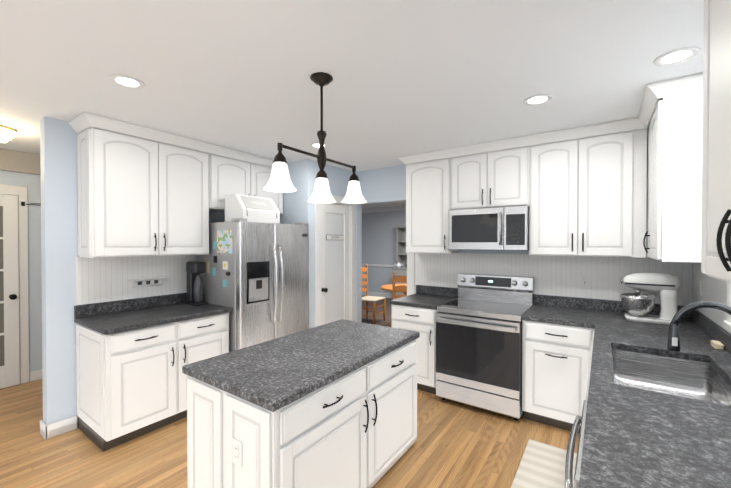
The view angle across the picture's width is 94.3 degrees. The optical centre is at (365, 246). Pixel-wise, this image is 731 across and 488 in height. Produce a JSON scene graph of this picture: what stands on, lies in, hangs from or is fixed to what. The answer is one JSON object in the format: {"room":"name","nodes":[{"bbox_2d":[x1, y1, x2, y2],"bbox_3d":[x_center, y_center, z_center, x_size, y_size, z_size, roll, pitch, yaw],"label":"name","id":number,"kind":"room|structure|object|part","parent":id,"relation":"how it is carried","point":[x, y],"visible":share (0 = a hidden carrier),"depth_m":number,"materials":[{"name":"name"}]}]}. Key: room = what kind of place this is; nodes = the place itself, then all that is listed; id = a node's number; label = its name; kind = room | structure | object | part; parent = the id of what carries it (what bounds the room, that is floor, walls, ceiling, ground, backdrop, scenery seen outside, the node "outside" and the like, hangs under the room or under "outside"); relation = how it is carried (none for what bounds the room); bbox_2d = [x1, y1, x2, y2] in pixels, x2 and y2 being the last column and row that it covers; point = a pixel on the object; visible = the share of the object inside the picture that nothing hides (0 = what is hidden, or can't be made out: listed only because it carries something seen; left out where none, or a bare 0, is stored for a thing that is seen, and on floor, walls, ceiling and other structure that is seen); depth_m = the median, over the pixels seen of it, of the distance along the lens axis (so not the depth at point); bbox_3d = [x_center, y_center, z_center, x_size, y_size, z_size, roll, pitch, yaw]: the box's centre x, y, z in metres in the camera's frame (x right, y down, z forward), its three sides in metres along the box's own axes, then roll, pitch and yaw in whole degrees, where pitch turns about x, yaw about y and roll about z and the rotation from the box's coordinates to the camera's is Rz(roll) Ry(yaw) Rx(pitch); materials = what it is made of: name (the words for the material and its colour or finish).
{"room":"kitchen","nodes":[
{"label":"kitchen","id":0,"kind":"room"},
{"bbox_2d":[0,149,40,174],"bbox_3d":[-4.009,-0.900,3.240,0.050,0.218,5.785,0,1,35],"label":"soffit","id":1,"kind":"structure","parent":0,"point":[18,161],"depth_m":3.63,"materials":[{"name":"grey paint"}]},
{"bbox_2d":[0,170,41,374],"bbox_3d":[-4.080,0.243,3.297,0.120,2.510,5.800,0,1,35],"label":"wall","id":2,"kind":"structure","parent":0,"point":[32,182],"depth_m":3.76,"materials":[{"name":"white paint"}]},
{"bbox_2d":[0,194,19,388],"bbox_3d":[-3.938,0.476,3.304,0.103,2.028,0.802,0,1,35],"label":"french door","id":3,"kind":"structure","parent":2,"relation":"in","point":[9,321],"depth_m":3.58,"materials":[{"name":"white wood"}]},
{"bbox_2d":[0,184,29,383],"bbox_3d":[-3.982,0.425,3.316,0.020,2.145,0.990,0,1,35],"label":"door frame","id":4,"kind":"structure","parent":2,"relation":"attached to","point":[21,192],"depth_m":3.68,"materials":[{"name":"white wood"}]},
{"bbox_2d":[21,202,40,205],"bbox_3d":[-3.667,-0.459,3.728,0.014,0.045,0.171,0,1,35],"label":"hanger","id":5,"kind":"object","parent":2,"relation":"attached to","point":[22,203],"visible":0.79,"depth_m":3.70,"materials":[{"name":"black"}]},
{"bbox_2d":[30,369,41,381],"bbox_3d":[-3.030,1.430,4.686,0.015,0.110,2.320,0,1,35],"label":"baseboard","id":6,"kind":"structure","parent":2,"relation":"attached to","point":[35,375],"depth_m":3.77,"materials":[{"name":"white wood"}]},
{"bbox_2d":[40,116,224,427],"bbox_3d":[-1.667,0.237,3.916,0.120,2.510,3.035,0,1,35],"label":"wall","id":7,"kind":"structure","parent":0,"point":[59,201],"depth_m":2.71,"materials":[{"name":"blue"}]},
{"bbox_2d":[40,420,46,439],"bbox_3d":[-2.543,1.449,2.679,0.152,0.110,0.015,0,1,35],"label":"baseboard","id":8,"kind":"structure","parent":7,"relation":"attached to","point":[43,430],"depth_m":2.67,"materials":[{"name":"white wood"}]},
{"bbox_2d":[45,415,76,438],"bbox_3d":[-2.434,1.449,2.715,0.015,0.110,0.198,0,1,35],"label":"baseboard","id":9,"kind":"structure","parent":7,"relation":"attached to","point":[57,428],"depth_m":2.71,"materials":[{"name":"white wood"}]},
{"bbox_2d":[76,255,195,304],"bbox_3d":[-2.066,0.284,3.178,0.074,0.395,0.998,0,1,35],"label":"wall","id":10,"kind":"structure","parent":7,"relation":"attached to","point":[103,279],"depth_m":3.09,"materials":[{"name":"white wood"}]},
{"bbox_3d":[-2.046,0.338,3.202,0.068,0.072,0.320,0,1,35],"label":"power strip on the shelf","id":11,"kind":"part","parent":10,"relation":"part of","materials":[{"name":"white plastic"}]},
{"bbox_2d":[73,120,219,257],"bbox_3d":[-1.945,-0.431,3.128,0.316,1.034,1.049,0,1,35],"label":"upper cabinet","id":12,"kind":"object","parent":7,"relation":"attached to","point":[144,191],"depth_m":2.90,"materials":[{"name":"white wood"}]},
{"bbox_2d":[220,152,282,214],"bbox_3d":[-1.412,-0.672,3.885,0.316,0.568,0.958,0,1,35],"label":"upper cabinet","id":13,"kind":"object","parent":7,"relation":"attached to","point":[238,174],"depth_m":3.73,"materials":[{"name":"white wood"}]},
{"bbox_2d":[0,295,578,487],"bbox_3d":[-0.197,1.545,3.517,7.900,0.102,10.840,0,1,35],"label":"floor","id":14,"kind":"structure","parent":0,"point":[458,445],"depth_m":2.49,"materials":[{"name":"brown wood"}]},
{"bbox_2d":[76,312,228,451],"bbox_3d":[-1.818,1.063,2.994,0.696,0.873,0.988,0,1,35],"label":"base cabinet","id":15,"kind":"object","parent":14,"relation":"on","point":[131,384],"visible":0.85,"depth_m":2.64,"materials":[{"name":"white wood"}]},
{"bbox_2d":[74,293,232,334],"bbox_3d":[-1.825,0.556,3.003,0.670,0.138,1.013,0,1,35],"label":"countertop","id":16,"kind":"structure","parent":15,"relation":"on","point":[108,318],"depth_m":2.92,"materials":[{"name":"stone"}]},
{"bbox_2d":[185,261,207,305],"bbox_3d":[-1.707,0.370,3.417,0.210,0.425,0.130,0,1,35],"label":"coffee maker","id":17,"kind":"object","parent":16,"relation":"on","point":[195,270],"visible":1,"depth_m":3.38,"materials":[{"name":"black plastic"}]},
{"bbox_2d":[198,218,308,351],"bbox_3d":[-1.176,0.602,3.737,0.835,1.743,0.920,0,1,35],"label":"fridge","id":18,"kind":"object","parent":14,"relation":"on","point":[264,294],"visible":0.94,"depth_m":3.41,"materials":[{"name":"grey metal"}]},
{"bbox_2d":[206,230,232,286],"bbox_3d":[-1.463,0.120,3.353,0.460,0.555,0.030,0,1,35],"label":"magnets","id":19,"kind":"object","parent":18,"relation":"attached to","point":[224,241],"visible":1,"depth_m":3.31,"materials":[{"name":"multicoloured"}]},
{"bbox_2d":[225,194,279,222],"bbox_3d":[-1.182,-0.383,3.573,0.313,0.285,0.460,0,1,35],"label":"bread box","id":20,"kind":"object","parent":18,"relation":"on","point":[239,206],"visible":0.94,"depth_m":3.44,"materials":[{"name":"white"}]},
{"bbox_2d":[187,339,416,487],"bbox_3d":[-0.281,1.106,2.226,0.780,0.796,1.384,0,1,35],"label":"kitchen island","id":21,"kind":"object","parent":14,"relation":"on","point":[357,428],"visible":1,"depth_m":1.77,"materials":[{"name":"white wood"}]},
{"bbox_2d":[232,438,241,466],"bbox_3d":[-0.608,0.974,1.603,0.072,0.116,0.009,0,1,35],"label":"outlet","id":22,"kind":"object","parent":21,"relation":"attached to","point":[236,451],"visible":1,"depth_m":1.60,"materials":[{"name":"white plastic"}]},
{"bbox_2d":[182,319,419,411],"bbox_3d":[-0.303,0.685,2.252,0.770,0.044,1.420,0,1,35],"label":"island countertop","id":23,"kind":"structure","parent":21,"relation":"on","point":[274,375],"depth_m":1.96,"materials":[{"name":"stone"}]},
{"bbox_2d":[362,264,385,324],"bbox_3d":[0.101,0.912,6.564,0.419,1.110,0.462,0,1,30],"label":"chair","id":24,"kind":"object","parent":14,"relation":"on","point":[367,299],"visible":0.65,"depth_m":6.64,"materials":[{"name":"orange wood"}]},
{"bbox_2d":[381,284,406,326],"bbox_3d":[0.740,1.098,6.032,0.930,0.752,0.930,0,1,35],"label":"dining table","id":25,"kind":"object","parent":14,"relation":"on","point":[387,287],"visible":0.23,"depth_m":5.96,"materials":[{"name":"orange wood"}]},
{"bbox_2d":[391,272,406,316],"bbox_3d":[0.686,0.927,5.030,0.462,1.110,0.419,1,1,43],"label":"chair","id":26,"kind":"object","parent":14,"relation":"on","point":[399,287],"visible":0.15,"depth_m":4.95,"materials":[{"name":"orange wood"}]},
{"bbox_2d":[392,225,406,295],"bbox_3d":[1.328,0.457,8.588,1.280,1.980,0.480,0,1,35],"label":"hutch","id":27,"kind":"object","parent":14,"relation":"on","point":[401,255],"visible":0.12,"depth_m":8.90,"materials":[{"name":"grey wood"}]},
{"bbox_2d":[392,304,436,393],"bbox_3d":[0.660,1.057,3.717,0.528,0.873,0.696,0,1,35],"label":"base cabinet","id":28,"kind":"object","parent":14,"relation":"on","point":[422,321],"visible":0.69,"depth_m":3.41,"materials":[{"name":"white wood"}]},
{"bbox_2d":[389,285,457,309],"bbox_3d":[0.665,0.549,3.736,0.549,0.138,0.653,0,1,35],"label":"countertop","id":29,"kind":"structure","parent":28,"relation":"on","point":[430,297],"depth_m":3.83,"materials":[{"name":"stone"}]},
{"bbox_2d":[436,273,533,419],"bbox_3d":[1.167,0.903,3.313,0.754,1.190,0.747,0,1,35],"label":"range","id":30,"kind":"object","parent":14,"relation":"on","point":[479,342],"visible":0.94,"depth_m":3.10,"materials":[{"name":"grey metal"}]},
{"bbox_2d":[511,439,576,487],"bbox_3d":[1.035,1.504,1.956,0.390,0.013,1.360,0,1,35],"label":"mat","id":31,"kind":"object","parent":14,"relation":"on","point":[541,465],"visible":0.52,"depth_m":2.29,"materials":[{"name":"beige fabric"}]},
{"bbox_2d":[522,320,594,433],"bbox_3d":[1.711,1.064,2.979,0.513,0.873,0.696,0,1,35],"label":"base cabinet","id":32,"kind":"object","parent":14,"relation":"on","point":[555,361],"visible":0.83,"depth_m":2.74,"materials":[{"name":"white wood"}]},
{"bbox_2d":[522,294,593,327],"bbox_3d":[1.720,0.556,2.996,0.510,0.138,0.653,0,1,35],"label":"countertop","id":33,"kind":"structure","parent":32,"relation":"on","point":[569,311],"depth_m":3.05,"materials":[{"name":"stone"}]},
{"bbox_2d":[565,471,579,487],"bbox_3d":[0.644,1.088,0.466,0.659,0.874,0.696,0,1,35],"label":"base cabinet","id":34,"kind":"object","parent":14,"relation":"on","point":[568,478],"depth_m":1.01,"materials":[{"name":"white"}]},
{"bbox_2d":[579,299,730,487],"bbox_3d":[0.973,0.669,0.922,0.650,0.324,4.908,0,1,35],"label":"countertop","id":35,"kind":"structure","parent":34,"relation":"on","point":[658,413],"depth_m":1.28,"materials":[{"name":"stone"}]},
{"bbox_2d":[620,273,679,324],"bbox_3d":[2.250,0.399,2.694,0.365,0.380,0.224,0,1,35],"label":"stand mixer","id":36,"kind":"object","parent":35,"relation":"on","point":[637,306],"visible":0.98,"depth_m":2.64,"materials":[{"name":"white enameled metal"},{"name":"stainless steel"}]},
{"bbox_2d":[667,301,730,351],"bbox_3d":[1.625,0.428,1.607,0.301,0.344,0.134,0,1,35],"label":"faucet","id":37,"kind":"object","parent":35,"relation":"on","point":[674,337],"visible":1,"depth_m":1.62,"materials":[{"name":"matte black metal"},{"name":"chrome"}]},
{"bbox_2d":[711,340,723,349],"bbox_3d":[2.060,0.579,1.986,0.040,0.034,0.100,0,1,35],"label":"sponge","id":38,"kind":"object","parent":35,"relation":"on","point":[717,345],"visible":0.92,"depth_m":1.96,"materials":[{"name":"beige"}]},
{"bbox_2d":[569,395,587,474],"bbox_3d":[0.998,1.083,0.971,0.659,0.874,0.690,0,1,35],"label":"dishwasher","id":39,"kind":"object","parent":14,"relation":"on","point":[579,420],"depth_m":1.18,"materials":[{"name":"white metal"}]},
{"bbox_2d":[589,331,706,380],"bbox_3d":[1.877,1.071,2.222,0.657,0.874,0.451,0,1,35],"label":"base cabinet","id":40,"kind":"object","parent":14,"relation":"on","point":[590,359],"depth_m":2.02,"materials":[{"name":"white wood"}]},
{"bbox_2d":[280,160,301,223],"bbox_3d":[-0.977,0.234,4.247,0.630,2.510,0.100,0,1,35],"label":"wall","id":41,"kind":"structure","parent":0,"point":[292,207],"depth_m":4.10,"materials":[{"name":"blue"}]},
{"bbox_2d":[302,159,350,328],"bbox_3d":[-0.474,0.233,4.328,0.100,2.510,0.810,0,1,35],"label":"wall","id":42,"kind":"structure","parent":0,"point":[310,169],"depth_m":4.02,"materials":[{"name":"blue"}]},
{"bbox_2d":[315,195,354,326],"bbox_3d":[-0.413,0.420,4.400,0.119,2.135,0.795,0,1,35],"label":"door frame","id":43,"kind":"structure","parent":42,"relation":"attached to","point":[338,199],"depth_m":4.35,"materials":[{"name":"white wood"}]},
{"bbox_2d":[321,203,349,324],"bbox_3d":[-0.373,0.468,4.383,0.105,2.023,0.604,0,1,35],"label":"pantry door","id":44,"kind":"structure","parent":42,"relation":"in","point":[335,275],"depth_m":4.39,"materials":[{"name":"white wood"}]},
{"bbox_2d":[326,235,342,239],"bbox_3d":[-0.395,-0.112,4.385,0.008,0.070,0.342,0,1,35],"label":"sign","id":45,"kind":"object","parent":44,"relation":"attached to","point":[328,237],"visible":1,"depth_m":4.37,"materials":[{"name":"grey"}]},
{"bbox_2d":[0,0,703,208],"bbox_3d":[-0.197,-1.064,3.492,7.900,0.100,10.840,0,1,35],"label":"ceiling","id":46,"kind":"structure","parent":0,"point":[411,77],"depth_m":1.90,"materials":[{"name":"white paint"}]},
{"bbox_2d":[0,125,16,142],"bbox_3d":[-3.139,-0.940,2.870,0.290,0.134,0.251,0,1,35],"label":"light","id":47,"kind":"object","parent":46,"relation":"attached to","point":[7,134],"visible":1,"depth_m":2.88,"materials":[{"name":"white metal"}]},
{"bbox_2d":[109,74,144,88],"bbox_3d":[-1.446,-0.996,2.060,0.184,0.006,0.184,0,1,35],"label":"recessed light","id":48,"kind":"object","parent":46,"relation":"in","point":[126,81],"visible":0.98,"depth_m":2.05,"materials":[{"name":"white glass"}]},
{"bbox_2d":[263,72,365,203],"bbox_3d":[-0.260,-0.631,2.014,0.170,0.735,0.806,0,1,35],"label":"pendant light","id":49,"kind":"object","parent":46,"relation":"hanging from","point":[279,180],"visible":1,"depth_m":1.98,"materials":[{"name":"white glass"}]},
{"bbox_2d":[310,143,327,147],"bbox_3d":[-0.468,-1.009,3.402,0.184,0.006,0.184,0,1,35],"label":"recessed light","id":50,"kind":"object","parent":46,"relation":"in","point":[314,145],"visible":0.73,"depth_m":3.40,"materials":[{"name":"white"}]},
{"bbox_2d":[523,94,552,105],"bbox_3d":[1.179,-0.998,2.320,0.184,0.006,0.184,0,1,35],"label":"recessed light","id":51,"kind":"object","parent":46,"relation":"in","point":[538,99],"visible":1,"depth_m":2.31,"materials":[{"name":"white"}]},
{"bbox_2d":[653,46,700,66],"bbox_3d":[1.632,-0.993,1.782,0.184,0.006,0.184,0,1,35],"label":"recessed light","id":52,"kind":"object","parent":46,"relation":"in","point":[676,56],"visible":0.98,"depth_m":1.78,"materials":[{"name":"white"}]},
{"bbox_2d":[362,210,405,293],"bbox_3d":[2.882,0.199,7.892,7.900,2.510,0.120,0,1,35],"label":"wall","id":53,"kind":"structure","parent":0,"point":[378,238],"depth_m":9.55,"materials":[{"name":"grey"}]},
{"bbox_2d":[362,291,392,298],"bbox_3d":[2.842,1.389,7.848,7.500,0.130,0.015,0,1,35],"label":"baseboard","id":54,"kind":"structure","parent":53,"relation":"attached to","point":[385,295],"depth_m":9.57,"materials":[{"name":"white wood"}]},
{"bbox_2d":[362,264,395,266],"bbox_3d":[2.841,0.565,7.837,7.500,0.060,0.021,0,1,35],"label":"trim","id":55,"kind":"structure","parent":53,"relation":"attached to","point":[376,265],"depth_m":9.54,"materials":[{"name":"white"}]},
{"bbox_2d":[362,206,405,212],"bbox_3d":[2.819,-0.999,7.792,7.500,0.108,0.095,0,1,35],"label":"crown molding","id":56,"kind":"structure","parent":53,"relation":"attached to","point":[387,209],"depth_m":9.40,"materials":[{"name":"white wood"}]},
{"bbox_2d":[355,128,692,321],"bbox_3d":[0.938,0.236,4.016,4.270,2.510,0.120,0,1,35],"label":"wall","id":57,"kind":"structure","parent":0,"point":[384,185],"depth_m":4.49,"materials":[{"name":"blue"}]},
{"bbox_2d":[407,253,414,295],"bbox_3d":[0.560,0.409,4.198,0.105,2.160,0.015,0,1,35],"label":"trim","id":58,"kind":"structure","parent":57,"relation":"attached to","point":[410,273],"depth_m":4.19,"materials":[{"name":"white wood"}]},
{"bbox_2d":[402,152,459,253],"bbox_3d":[0.795,-0.438,3.839,0.614,1.034,0.316,0,1,35],"label":"upper cabinet","id":59,"kind":"object","parent":57,"relation":"attached to","point":[432,182],"depth_m":3.70,"materials":[{"name":"white wood"}]},
{"bbox_2d":[458,140,529,208],"bbox_3d":[1.294,-0.665,3.486,0.757,0.573,0.316,0,1,35],"label":"upper cabinet","id":60,"kind":"object","parent":57,"relation":"attached to","point":[487,177],"depth_m":3.32,"materials":[{"name":"white wood"}]},
{"bbox_2d":[448,205,528,250],"bbox_3d":[1.263,-0.169,3.440,0.750,0.412,0.434,0,1,35],"label":"microwave","id":61,"kind":"object","parent":60,"relation":"attached to","point":[499,228],"visible":0.96,"depth_m":3.27,"materials":[{"name":"grey metal"}]},
{"bbox_2d":[415,253,691,305],"bbox_3d":[1.624,0.281,3.457,2.487,0.395,0.005,0,1,35],"label":"wall","id":62,"kind":"structure","parent":57,"relation":"attached to","point":[557,275],"depth_m":3.27,"materials":[{"name":"white wood"}]},
{"bbox_2d":[580,276,589,288],"bbox_3d":[2.043,0.334,3.155,0.072,0.116,0.009,0,1,35],"label":"electrical outlet","id":63,"kind":"object","parent":62,"relation":"attached to","point":[585,282],"visible":1,"depth_m":3.15,"materials":[{"name":"white plastic"}]},
{"bbox_2d":[529,124,645,257],"bbox_3d":[1.919,-0.431,3.050,0.920,1.034,0.316,0,1,35],"label":"upper cabinet","id":64,"kind":"object","parent":57,"relation":"attached to","point":[630,187],"depth_m":2.87,"materials":[{"name":"white wood"}]},
{"bbox_2d":[646,84,702,262],"bbox_3d":[2.086,-0.423,2.211,0.318,1.034,0.474,0,1,35],"label":"upper cabinet","id":65,"kind":"object","parent":57,"relation":"attached to","point":[674,135],"depth_m":2.06,"materials":[{"name":"white wood"}]},
{"bbox_3d":[0.922,0.273,0.173,0.120,2.510,6.430,0,1,35],"label":"wall","id":66,"kind":"structure","parent":0,"visible":0},
{"bbox_2d":[692,262,730,332],"bbox_3d":[1.236,0.307,0.730,0.005,0.395,4.902,0,1,35],"label":"wall","id":67,"kind":"structure","parent":66,"relation":"attached to","point":[714,290],"depth_m":2.28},
{"bbox_2d":[699,279,701,295],"bbox_3d":[2.475,0.306,2.510,0.009,0.116,0.072,0,1,35],"label":"light switch","id":68,"kind":"object","parent":67,"relation":"attached to","point":[700,287],"visible":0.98,"depth_m":2.49,"materials":[{"name":"white plastic"}]},
{"bbox_2d":[701,0,730,282],"bbox_3d":[1.038,-0.439,0.770,0.379,1.094,0.952,0,1,35],"label":"upper cabinet","id":69,"kind":"object","parent":66,"relation":"attached to","point":[716,207],"visible":1,"depth_m":1.02,"materials":[{"name":"white wood"}]},
{"bbox_2d":[723,283,730,327],"bbox_3d":[1.737,-0.165,1.472,0.032,1.220,1.080,0,1,35],"label":"window","id":70,"kind":"structure","parent":66,"relation":"in","point":[727,323],"depth_m":1.87,"materials":[{"name":"white"}]}
]}

